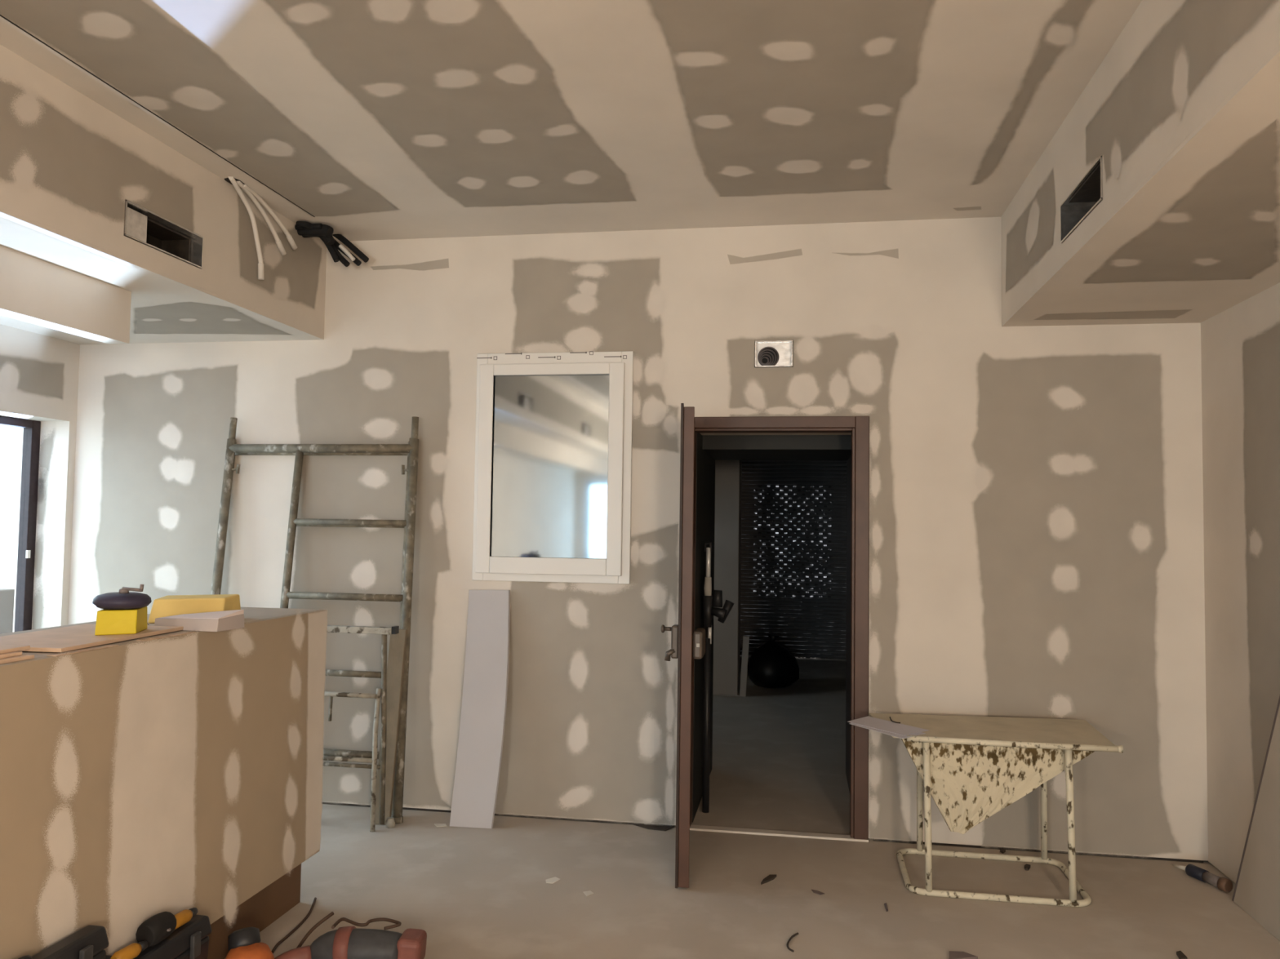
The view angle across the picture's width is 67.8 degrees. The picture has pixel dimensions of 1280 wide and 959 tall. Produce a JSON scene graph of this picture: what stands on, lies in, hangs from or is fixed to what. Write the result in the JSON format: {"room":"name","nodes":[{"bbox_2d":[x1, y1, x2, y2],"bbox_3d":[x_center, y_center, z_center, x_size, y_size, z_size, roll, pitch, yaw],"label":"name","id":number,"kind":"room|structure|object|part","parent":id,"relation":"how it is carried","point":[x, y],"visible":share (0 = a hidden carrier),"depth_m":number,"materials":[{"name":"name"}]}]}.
{"room":"room under renovation","nodes":[
{"label":"room under renovation","id":0,"kind":"room"},
{"bbox_2d":[0,324,79,629],"bbox_3d":[-4.474,-0.136,-0.749,0.300,3.143,12.750,0,-3,9],"label":"wall","id":1,"kind":"structure","parent":0,"point":[39,374],"depth_m":5.45,"materials":[{"name":"paint"}]},
{"bbox_2d":[0,415,40,631],"bbox_3d":[-3.640,0.664,4.627,0.072,2.087,1.695,0,-3,9],"label":"window frame","id":2,"kind":"structure","parent":1,"relation":"in","point":[32,428],"depth_m":5.43,"materials":[{"name":"black metal"}]},
{"bbox_3d":[-3.512,0.704,5.432,0.060,2.087,0.062,0,-3,9],"label":"frame post","id":3,"kind":"part","parent":2,"relation":"part of","materials":[{"name":"black metal"}]},
{"bbox_2d":[0,44,326,344],"bbox_3d":[-3.543,-1.383,-0.765,1.526,0.573,12.600,0,-3,9],"label":"ceiling soffit","id":4,"kind":"structure","parent":1,"relation":"attached to","point":[69,164],"depth_m":3.91,"materials":[{"name":"paint"}]},
{"bbox_2d":[123,200,203,268],"bbox_3d":[-2.076,-1.017,3.993,0.204,0.141,0.491,0,-3,9],"label":"vent","id":5,"kind":"object","parent":4,"relation":"in","point":[142,225],"visible":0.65,"depth_m":4.10,"materials":[{"name":"metal"}]},
{"bbox_2d":[0,0,1142,241],"bbox_3d":[-1.389,-1.693,-1.093,6.500,0.122,12.930,0,-3,9],"label":"ceiling","id":6,"kind":"structure","parent":0,"point":[364,120],"depth_m":3.48,"materials":[{"name":"paint"}]},
{"bbox_2d":[228,176,263,279],"bbox_3d":[-1.852,-1.178,4.477,0.033,0.406,0.315,0,-3,7],"label":"conduit","id":7,"kind":"object","parent":6,"relation":"hanging from","point":[260,264],"visible":1,"depth_m":4.54,"materials":[{"name":"white plastic"}]},
{"bbox_2d":[236,181,286,255],"bbox_3d":[-1.831,-1.258,4.603,0.034,0.235,0.451,0,-3,8],"label":"conduit","id":8,"kind":"object","parent":6,"relation":"hanging from","point":[277,241],"visible":1,"depth_m":4.65,"materials":[{"name":"white plastic"}]},
{"bbox_2d":[243,184,297,249],"bbox_3d":[-1.818,-1.284,4.678,0.034,0.176,0.506,0,-3,8],"label":"conduit","id":9,"kind":"object","parent":6,"relation":"attached to","point":[289,237],"visible":1,"depth_m":4.72,"materials":[{"name":"white plastic"}]},
{"bbox_2d":[296,221,339,262],"bbox_3d":[-1.691,-1.261,5.013,0.163,0.200,0.195,0,-3,9],"label":"pipe","id":10,"kind":"object","parent":6,"relation":"hanging from","point":[299,224],"visible":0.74,"depth_m":5.06,"materials":[{"name":"rubber"}]},
{"bbox_2d":[294,223,335,245],"bbox_3d":[-1.724,-1.292,5.028,0.222,0.098,0.107,0,-3,9],"label":"wrap","id":11,"kind":"object","parent":10,"relation":"attached to","point":[325,232],"visible":0.93,"depth_m":5.00,"materials":[{"name":"black rubber"}]},
{"bbox_2d":[301,223,350,266],"bbox_3d":[-1.663,-1.253,5.044,0.200,0.222,0.195,0,-3,9],"label":"pipe","id":12,"kind":"object","parent":6,"relation":"hanging from","point":[341,258],"visible":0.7,"depth_m":5.09,"materials":[{"name":"rubber"}]},
{"bbox_2d":[333,238,361,266],"bbox_3d":[-1.633,-1.262,5.074,0.248,0.218,0.194,0,-3,9],"label":"pipe","id":13,"kind":"object","parent":6,"relation":"hanging from","point":[340,247],"visible":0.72,"depth_m":5.11,"materials":[{"name":"rubber"}]},
{"bbox_2d":[332,234,368,262],"bbox_3d":[-1.617,-1.290,5.109,0.281,0.222,0.197,0,-3,9],"label":"pipe","id":14,"kind":"object","parent":6,"relation":"hanging from","point":[362,256],"visible":0.53,"depth_m":5.16,"materials":[{"name":"rubber"}]},
{"bbox_2d":[12,217,1208,862],"bbox_3d":[-0.389,0.196,5.115,6.550,3.228,0.180,0,-3,9],"label":"wall","id":15,"kind":"structure","parent":0,"point":[1036,536],"depth_m":4.92,"materials":[{"name":"paint"}]},
{"bbox_2d":[471,351,633,584],"bbox_3d":[-0.455,-0.022,5.163,1.200,1.600,0.310,0,-3,9],"label":"window","id":16,"kind":"structure","parent":15,"relation":"in","point":[553,472],"depth_m":5.02,"materials":[{"name":"white plastic"}]},
{"bbox_3d":[-0.476,-0.071,5.033,0.632,0.967,0.006,0,-3,9],"label":"pane","id":17,"kind":"part","parent":16,"relation":"part of","materials":[{"name":"clear glass"}]},
{"bbox_2d":[661,403,869,888],"bbox_3d":[0.613,0.710,4.460,0.947,2.100,0.932,0,-3,9],"label":"door","id":18,"kind":"structure","parent":15,"relation":"in","point":[687,644],"depth_m":4.71,"materials":[{"name":"metal"}]},
{"bbox_3d":[0.116,0.649,4.140,0.048,0.036,0.036,0,-3,9],"label":"knob","id":19,"kind":"part","parent":18,"relation":"part of","materials":[{"name":"metal"}]},
{"bbox_3d":[0.131,0.754,4.107,0.051,0.058,0.026,0,-3,9],"label":"lever","id":20,"kind":"part","parent":18,"relation":"part of","materials":[{"name":"metal"}]},
{"bbox_2d":[755,340,792,367],"bbox_3d":[0.690,-0.644,4.907,0.191,0.135,0.049,0,-3,9],"label":"outlet","id":21,"kind":"object","parent":15,"relation":"attached to","point":[768,353],"visible":1,"depth_m":4.92,"materials":[{"name":"metal"}]},
{"bbox_2d":[692,432,715,822],"bbox_3d":[0.275,0.658,5.560,0.217,2.300,1.119,0,-3,9],"label":"wall","id":22,"kind":"structure","parent":0,"point":[705,464],"depth_m":5.31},
{"bbox_2d":[702,435,851,460],"bbox_3d":[0.826,-0.262,5.677,0.845,0.235,0.860,0,-3,9],"label":"ceiling","id":23,"kind":"structure","parent":22,"relation":"attached to","point":[720,447],"depth_m":5.29,"materials":[{"name":"grey paint"}]},
{"bbox_2d":[699,432,851,435],"bbox_3d":[0.732,-0.330,5.112,0.845,0.156,0.290,0,-3,9],"label":"trim","id":24,"kind":"structure","parent":23,"relation":"attached to","point":[701,433],"depth_m":5.18,"materials":[{"name":"paint"}]},
{"bbox_2d":[259,655,1279,958],"bbox_3d":[-0.800,1.627,2.102,6.650,0.001,19.750,0,-3,9],"label":"floor","id":25,"kind":"structure","parent":0,"point":[779,755],"depth_m":4.05,"materials":[{"name":"concrete"}]},
{"bbox_2d":[17,925,108,958],"bbox_3d":[-1.500,1.395,2.314,0.085,0.464,0.512,0,-3,9],"label":"toolbox","id":26,"kind":"object","parent":25,"relation":"on","point":[90,942],"visible":1,"depth_m":2.47,"materials":[{"name":"black plastic"}]},
{"bbox_3d":[-1.513,1.173,2.272,0.022,0.025,0.155,0,-3,9],"label":"handle","id":27,"kind":"part","parent":26,"relation":"part of","materials":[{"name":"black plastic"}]},
{"bbox_2d":[0,607,328,958],"bbox_3d":[-1.803,1.022,2.394,0.527,1.209,3.136,0,-3,9],"label":"counter","id":28,"kind":"object","parent":25,"relation":"on","point":[141,779],"depth_m":2.90,"materials":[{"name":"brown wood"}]},
{"bbox_2d":[0,654,34,664],"bbox_3d":[-1.822,0.436,2.145,0.438,0.009,0.688,0,-3,9],"label":"board","id":29,"kind":"object","parent":28,"relation":"on","point":[23,657],"visible":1,"depth_m":2.39,"materials":[{"name":"beige wood"}]},
{"bbox_2d":[0,651,22,658],"bbox_3d":[-1.827,0.425,2.126,0.400,0.009,0.680,0,-3,9],"label":"board","id":30,"kind":"object","parent":29,"relation":"on","point":[14,653],"visible":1,"depth_m":2.39,"materials":[{"name":"beige wood"}]},
{"bbox_2d":[0,644,30,653],"bbox_3d":[-1.817,0.417,2.155,0.384,0.009,0.707,0,-3,9],"label":"board","id":31,"kind":"object","parent":30,"relation":"on","point":[3,648],"visible":1,"depth_m":2.44,"materials":[{"name":"beige wood"}]},
{"bbox_2d":[0,623,183,652],"bbox_3d":[-1.679,0.467,2.830,0.340,0.011,0.560,1,-3,6],"label":"board","id":32,"kind":"object","parent":28,"relation":"on","point":[82,636],"visible":0.89,"depth_m":2.76,"materials":[{"name":"beige wood"}]},
{"bbox_2d":[94,606,146,635],"bbox_3d":[-1.582,0.430,2.910,0.105,0.072,0.166,2,-3,-14],"label":"box","id":33,"kind":"object","parent":32,"relation":"on","point":[133,621],"visible":0.87,"depth_m":2.85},
{"bbox_2d":[92,584,151,609],"bbox_3d":[-1.582,0.356,2.911,0.159,0.074,0.159,0,-3,9],"label":"reel","id":34,"kind":"object","parent":33,"relation":"on","point":[124,599],"visible":1,"depth_m":2.86,"materials":[{"name":"black plastic"}]},
{"bbox_2d":[0,607,316,664],"bbox_3d":[-1.812,0.461,2.413,0.496,0.014,3.114,0,-3,9],"label":"countertop","id":35,"kind":"structure","parent":28,"relation":"on","point":[251,614],"depth_m":3.49,"materials":[{"name":"beige wood"}]},
{"bbox_2d":[147,594,240,623],"bbox_3d":[-1.586,0.460,3.406,0.284,0.088,0.162,2,-3,-17],"label":"foam block","id":36,"kind":"object","parent":28,"relation":"on","point":[171,605],"visible":0.64,"depth_m":3.34,"materials":[{"name":"yellow plastic"}]},
{"bbox_2d":[154,609,244,631],"bbox_3d":[-1.458,0.463,3.156,0.240,0.062,0.144,0,-3,9],"label":"plasterboard offcut","id":37,"kind":"object","parent":28,"relation":"on","point":[216,621],"visible":0.9,"depth_m":3.10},
{"bbox_2d":[133,915,211,958],"bbox_3d":[-1.414,1.506,2.807,0.095,0.292,0.402,0,-3,9],"label":"toolbox","id":38,"kind":"object","parent":25,"relation":"on","point":[190,940],"visible":0.91,"depth_m":2.89,"materials":[{"name":"black plastic"}]},
{"bbox_2d":[105,940,148,958],"bbox_3d":[-1.463,1.332,2.688,0.098,0.039,0.120,0,-3,9],"label":"tool","id":39,"kind":"object","parent":38,"relation":"on","point":[131,951],"visible":0.92,"depth_m":2.67,"materials":[{"name":"yellow plastic"}]},
{"bbox_2d":[135,911,176,947],"bbox_3d":[-1.417,1.319,2.794,0.090,0.076,0.104,0,-3,9],"label":"roll","id":40,"kind":"object","parent":38,"relation":"on","point":[159,926],"visible":0.96,"depth_m":2.76,"materials":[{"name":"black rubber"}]},
{"bbox_2d":[173,907,197,929],"bbox_3d":[-1.428,1.343,2.925,0.096,0.039,0.120,0,-3,9],"label":"tool","id":41,"kind":"object","parent":38,"relation":"on","point":[185,916],"visible":0.62,"depth_m":2.91,"materials":[{"name":"yellow plastic"}]},
{"bbox_2d":[225,927,274,958],"bbox_3d":[-1.274,1.570,3.090,0.177,0.197,0.177,0,-3,9],"label":"canister","id":42,"kind":"object","parent":25,"relation":"on","point":[245,943],"visible":1,"depth_m":3.09,"materials":[{"name":"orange plastic"}]},
{"bbox_2d":[271,897,316,953],"bbox_3d":[-1.298,1.687,3.616,0.036,0.010,0.491,1,-3,-1],"label":"cable","id":43,"kind":"object","parent":25,"relation":"on","point":[305,918],"visible":0.98,"depth_m":3.56,"materials":[{"name":"black rubber"}]},
{"bbox_2d":[210,416,418,824],"bbox_3d":[-1.781,0.706,5.083,1.206,2.103,0.196,0,-3,9],"label":"frame","id":44,"kind":"object","parent":25,"relation":"on","point":[232,447],"visible":0.75,"depth_m":5.10,"materials":[{"name":"metal"}]},
{"bbox_3d":[-1.908,0.670,5.114,0.040,1.673,0.172,-1,-3,34],"label":"post","id":45,"kind":"part","parent":44,"relation":"part of","materials":[{"name":"metal"}]},
{"bbox_3d":[-1.739,-0.170,5.189,1.072,0.047,0.047,0,-3,9],"label":"rail","id":46,"kind":"part","parent":44,"relation":"part of","materials":[{"name":"metal"}]},
{"bbox_2d":[220,437,411,817],"bbox_3d":[-1.807,0.769,5.141,1.206,2.003,0.192,0,-3,9],"label":"frame","id":47,"kind":"object","parent":25,"relation":"on","point":[236,453],"visible":0.09,"depth_m":5.16,"materials":[{"name":"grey metal"}]},
{"bbox_3d":[-1.934,0.683,5.175,0.040,1.673,0.172,-1,-3,34],"label":"post","id":48,"kind":"part","parent":47,"relation":"part of","materials":[{"name":"brown metal"}]},
{"bbox_3d":[-1.764,-0.157,5.251,1.072,0.047,0.047,0,-3,9],"label":"rail","id":49,"kind":"part","parent":47,"relation":"part of","materials":[{"name":"brown metal"}]},
{"bbox_2d":[274,911,426,958],"bbox_3d":[-0.967,1.607,3.256,0.557,0.141,0.341,0,-3,9],"label":"power tool","id":50,"kind":"object","parent":25,"relation":"on","point":[346,942],"depth_m":3.22,"materials":[{"name":"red plastic"}]},
{"bbox_2d":[322,625,399,832],"bbox_3d":[-1.535,1.242,4.833,0.635,1.012,0.116,0,-3,9],"label":"trestle","id":51,"kind":"object","parent":25,"relation":"on","point":[381,692],"visible":0.59,"depth_m":4.77,"materials":[{"name":"metal"}]},
{"bbox_3d":[-1.319,1.397,4.752,0.030,0.701,0.042,0,-3,9],"label":"leg","id":52,"kind":"part","parent":51,"relation":"part of","materials":[{"name":"metal"}]},
{"bbox_3d":[-1.289,1.253,4.786,0.034,0.953,0.066,0,-3,9],"label":"leg","id":53,"kind":"part","parent":51,"relation":"part of","materials":[{"name":"metal"}]},
{"bbox_2d":[375,629,407,825],"bbox_3d":[-1.282,1.263,4.889,0.125,0.978,0.090,0,-3,9],"label":"plank","id":54,"kind":"object","parent":25,"relation":"on","point":[397,642],"visible":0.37,"depth_m":4.88,"materials":[{"name":"beige wood"}]},
{"bbox_2d":[434,823,446,826],"bbox_3d":[-1.013,1.754,4.834,0.062,0.002,0.050,1,-3,-13],"label":"chip","id":55,"kind":"object","parent":25,"relation":"on","point":[435,824],"visible":1,"depth_m":4.83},
{"bbox_2d":[448,590,510,828],"bbox_3d":[-0.815,1.170,4.925,0.250,1.182,0.208,0,-3,9],"label":"strip","id":56,"kind":"object","parent":25,"relation":"on","point":[485,688],"visible":1,"depth_m":4.92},
{"bbox_2d":[545,876,559,884],"bbox_3d":[-0.377,1.728,4.101,0.071,0.002,0.052,3,-4,-42],"label":"chip","id":57,"kind":"object","parent":25,"relation":"on","point":[553,880],"visible":1,"depth_m":4.10,"materials":[{"name":"white"}]},
{"bbox_2d":[583,890,593,896],"bbox_3d":[-0.213,1.724,3.965,0.038,0.002,0.046,2,-3,-25],"label":"chip","id":58,"kind":"object","parent":25,"relation":"on","point":[586,893],"visible":1,"depth_m":3.96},
{"bbox_2d":[632,823,673,831],"bbox_3d":[0.059,1.769,4.851,0.210,0.005,0.076,0,-3,20],"label":"lump","id":59,"kind":"object","parent":25,"relation":"on","point":[659,828],"visible":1,"depth_m":4.84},
{"bbox_2d":[702,542,733,813],"bbox_3d":[0.418,1.066,5.140,0.172,1.449,0.078,0,-3,9],"label":"pole","id":60,"kind":"object","parent":25,"relation":"on","point":[710,602],"visible":0.99,"depth_m":5.14,"materials":[{"name":"black metal"}]},
{"bbox_3d":[0.423,0.700,5.158,0.172,0.201,0.078,0,-3,9],"label":"star knob","id":61,"kind":"part","parent":60,"relation":"part of","materials":[{"name":"black plastic"}]},
{"bbox_2d":[712,460,742,697],"bbox_3d":[0.819,0.577,8.894,0.270,2.800,0.380,0,-3,9],"label":"wall","id":62,"kind":"structure","parent":25,"relation":"on","point":[728,473],"depth_m":8.72,"materials":[{"name":"grey paint"}]},
{"bbox_2d":[739,635,749,697],"bbox_3d":[0.950,1.699,8.663,0.082,0.542,0.047,0,-3,9],"label":"timber offcut","id":63,"kind":"object","parent":25,"relation":"on","point":[745,639],"visible":1,"depth_m":8.65,"materials":[{"name":"grey wood"}]},
{"bbox_2d":[760,875,776,884],"bbox_3d":[0.558,1.740,4.142,0.029,0.009,0.126,-1,-3,33],"label":"dark splinter","id":64,"kind":"object","parent":25,"relation":"on","point":[770,877],"visible":1,"depth_m":4.14,"materials":[{"name":"brown wood"}]},
{"bbox_2d":[747,632,799,688],"bbox_3d":[1.290,1.746,9.228,0.500,0.509,0.512,0,-3,9],"label":"bag","id":65,"kind":"object","parent":25,"relation":"on","point":[771,665],"visible":0.99,"depth_m":9.06,"materials":[{"name":"black plastic"}]},
{"bbox_2d":[786,933,798,952],"bbox_3d":[0.562,1.710,3.523,0.033,0.007,0.162,0,-3,16],"label":"wire offcut","id":66,"kind":"object","parent":25,"relation":"on","point":[796,934],"visible":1,"depth_m":3.52,"materials":[{"name":"black plastic"}]},
{"bbox_2d":[811,889,824,895],"bbox_3d":[0.744,1.739,4.013,0.026,0.003,0.063,3,-4,-40],"label":"flake","id":67,"kind":"object","parent":25,"relation":"on","point":[817,892],"visible":1,"depth_m":4.01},
{"bbox_2d":[884,902,888,911],"bbox_3d":[0.998,1.735,3.861,0.010,0.004,0.085,0,-3,9],"label":"chip","id":68,"kind":"object","parent":25,"relation":"on","point":[885,904],"visible":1,"depth_m":3.86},
{"bbox_2d":[949,951,977,958],"bbox_3d":[1.147,1.713,3.424,0.112,0.011,0.059,1,-3,-11],"label":"grey offcut","id":69,"kind":"object","parent":25,"relation":"on","point":[953,955],"visible":1,"depth_m":3.41,"materials":[{"name":"grey"}]},
{"bbox_2d":[868,713,1123,907],"bbox_3d":[1.530,1.427,4.207,0.987,0.671,0.586,0,-3,9],"label":"table","id":70,"kind":"object","parent":25,"relation":"on","point":[972,769],"visible":0.98,"depth_m":4.06,"materials":[{"name":"paint"}]},
{"bbox_2d":[848,723,925,738],"bbox_3d":[1.069,1.089,4.165,0.166,0.002,0.368,2,-3,-31],"label":"paper sheet","id":71,"kind":"object","parent":70,"relation":"on","point":[856,725],"visible":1,"depth_m":4.07,"materials":[{"name":"white paper"}]},
{"bbox_2d":[847,716,928,735],"bbox_3d":[1.084,1.089,4.214,0.180,0.002,0.360,3,-3,-35],"label":"paper sheet","id":72,"kind":"object","parent":71,"relation":"on","point":[873,722],"visible":1,"depth_m":4.20,"materials":[{"name":"white paper"}]},
{"bbox_3d":[1.326,1.436,4.515,0.027,0.635,0.027,0,-3,9],"label":"leg","id":73,"kind":"part","parent":70,"relation":"part of","materials":[{"name":"paint"}]},
{"bbox_3d":[1.213,1.411,4.019,0.037,0.636,0.039,0,-3,9],"label":"leg","id":74,"kind":"part","parent":70,"relation":"part of","materials":[{"name":"paint"}]},
{"bbox_3d":[1.536,1.106,4.233,0.987,0.012,0.565,0,-3,9],"label":"plate","id":75,"kind":"part","parent":70,"relation":"part of","materials":[{"name":"grey wood"}]},
{"bbox_3d":[1.876,1.440,4.423,0.027,0.635,0.027,0,-3,9],"label":"leg","id":76,"kind":"part","parent":70,"relation":"part of","materials":[{"name":"paint"}]},
{"bbox_3d":[1.774,1.414,3.925,0.039,0.636,0.039,0,-3,9],"label":"leg","id":77,"kind":"part","parent":70,"relation":"part of","materials":[{"name":"paint"}]},
{"bbox_2d":[1000,848,1005,853],"bbox_3d":[1.735,1.776,4.556,0.020,0.011,0.050,-2,-4,41],"label":"lump","id":78,"kind":"object","parent":25,"relation":"on","point":[1002,851],"visible":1,"depth_m":4.55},
{"bbox_2d":[1024,863,1030,871],"bbox_3d":[1.761,1.766,4.335,0.022,0.011,0.058,-1,-3,33],"label":"lump","id":79,"kind":"object","parent":25,"relation":"on","point":[1027,867],"visible":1,"depth_m":4.33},
{"bbox_2d":[1176,951,1186,958],"bbox_3d":[1.960,1.727,3.452,0.028,0.009,0.071,0,-3,9],"label":"chip","id":80,"kind":"object","parent":25,"relation":"on","point":[1180,955],"visible":1,"depth_m":3.45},
{"bbox_2d":[1172,864,1233,893],"bbox_3d":[2.481,1.749,4.220,0.056,0.056,0.298,2,-3,-15],"label":"tool","id":81,"kind":"object","parent":25,"relation":"on","point":[1223,884],"visible":1,"depth_m":4.16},
{"bbox_2d":[1231,695,1279,941],"bbox_3d":[2.392,1.063,3.163,0.090,1.318,1.730,0,-3,9],"label":"sheet","id":82,"kind":"object","parent":25,"relation":"on","point":[1256,891],"visible":1,"depth_m":3.75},
{"bbox_2d":[845,455,851,792],"bbox_3d":[1.317,0.669,5.477,0.200,2.300,1.139,0,-3,9],"label":"wall","id":83,"kind":"structure","parent":0,"point":[848,462],"depth_m":5.79,"materials":[{"name":"grey paint"}]},
{"bbox_2d":[1200,282,1279,884],"bbox_3d":[1.697,-0.122,-1.779,0.150,3.197,12.750,0,-3,9],"label":"wall","id":84,"kind":"structure","parent":0,"point":[1240,344],"depth_m":4.14,"materials":[{"name":"paint"}]},
{"bbox_2d":[1001,0,1279,326],"bbox_3d":[1.205,-1.343,-1.559,0.908,0.552,12.600,0,-3,9],"label":"soffit","id":85,"kind":"structure","parent":84,"relation":"attached to","point":[1181,113],"depth_m":3.04,"materials":[{"name":"paint"}]},
{"bbox_2d":[1060,155,1102,243],"bbox_3d":[1.667,-0.987,3.380,0.204,0.147,0.497,0,-3,9],"label":"vent","id":86,"kind":"object","parent":85,"relation":"in","point":[1086,195],"visible":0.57,"depth_m":3.53,"materials":[{"name":"metal"}]},
{"bbox_3d":[1.193,0.521,8.677,4.700,2.900,5.550,0,-3,9],"label":"wall","id":87,"kind":"structure","parent":0,"visible":0},
{"bbox_2d":[740,460,846,659],"bbox_3d":[1.762,0.825,11.270,1.670,2.560,0.136,0,-3,9],"label":"window","id":88,"kind":"structure","parent":87,"relation":"in","point":[793,569],"depth_m":11.24,"materials":[{"name":"metal"}]},
{"bbox_3d":[-2.386,-0.457,-7.476,6.031,3.195,0.150,0,-3,9],"label":"wall","id":89,"kind":"structure","parent":0,"visible":0},
{"bbox_2d":[0,245,131,344],"bbox_3d":[-3.260,-1.006,-1.404,0.100,0.232,11.472,0,-3,9],"label":"ceiling soffit","id":90,"kind":"structure","parent":89,"relation":"attached to","point":[33,291],"depth_m":3.85,"materials":[{"name":"paint"}]},
{"label":"outside","id":91,"kind":"structure","parent":0,"visible":0},
{"bbox_2d":[0,546,16,589],"bbox_3d":[-21.139,1.670,8.410,35.550,0.001,80.000,0,-3,9],"label":"ground","id":92,"kind":"structure","parent":91,"point":[7,554],"depth_m":29.54,"materials":[{"name":"white"}]},
{"bbox_2d":[0,588,14,634],"bbox_3d":[-5.823,1.312,6.460,0.800,0.966,3.000,0,-3,9],"label":"hoarding","id":93,"kind":"object","parent":92,"relation":"on","point":[6,595],"visible":0.36,"depth_m":7.81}
]}

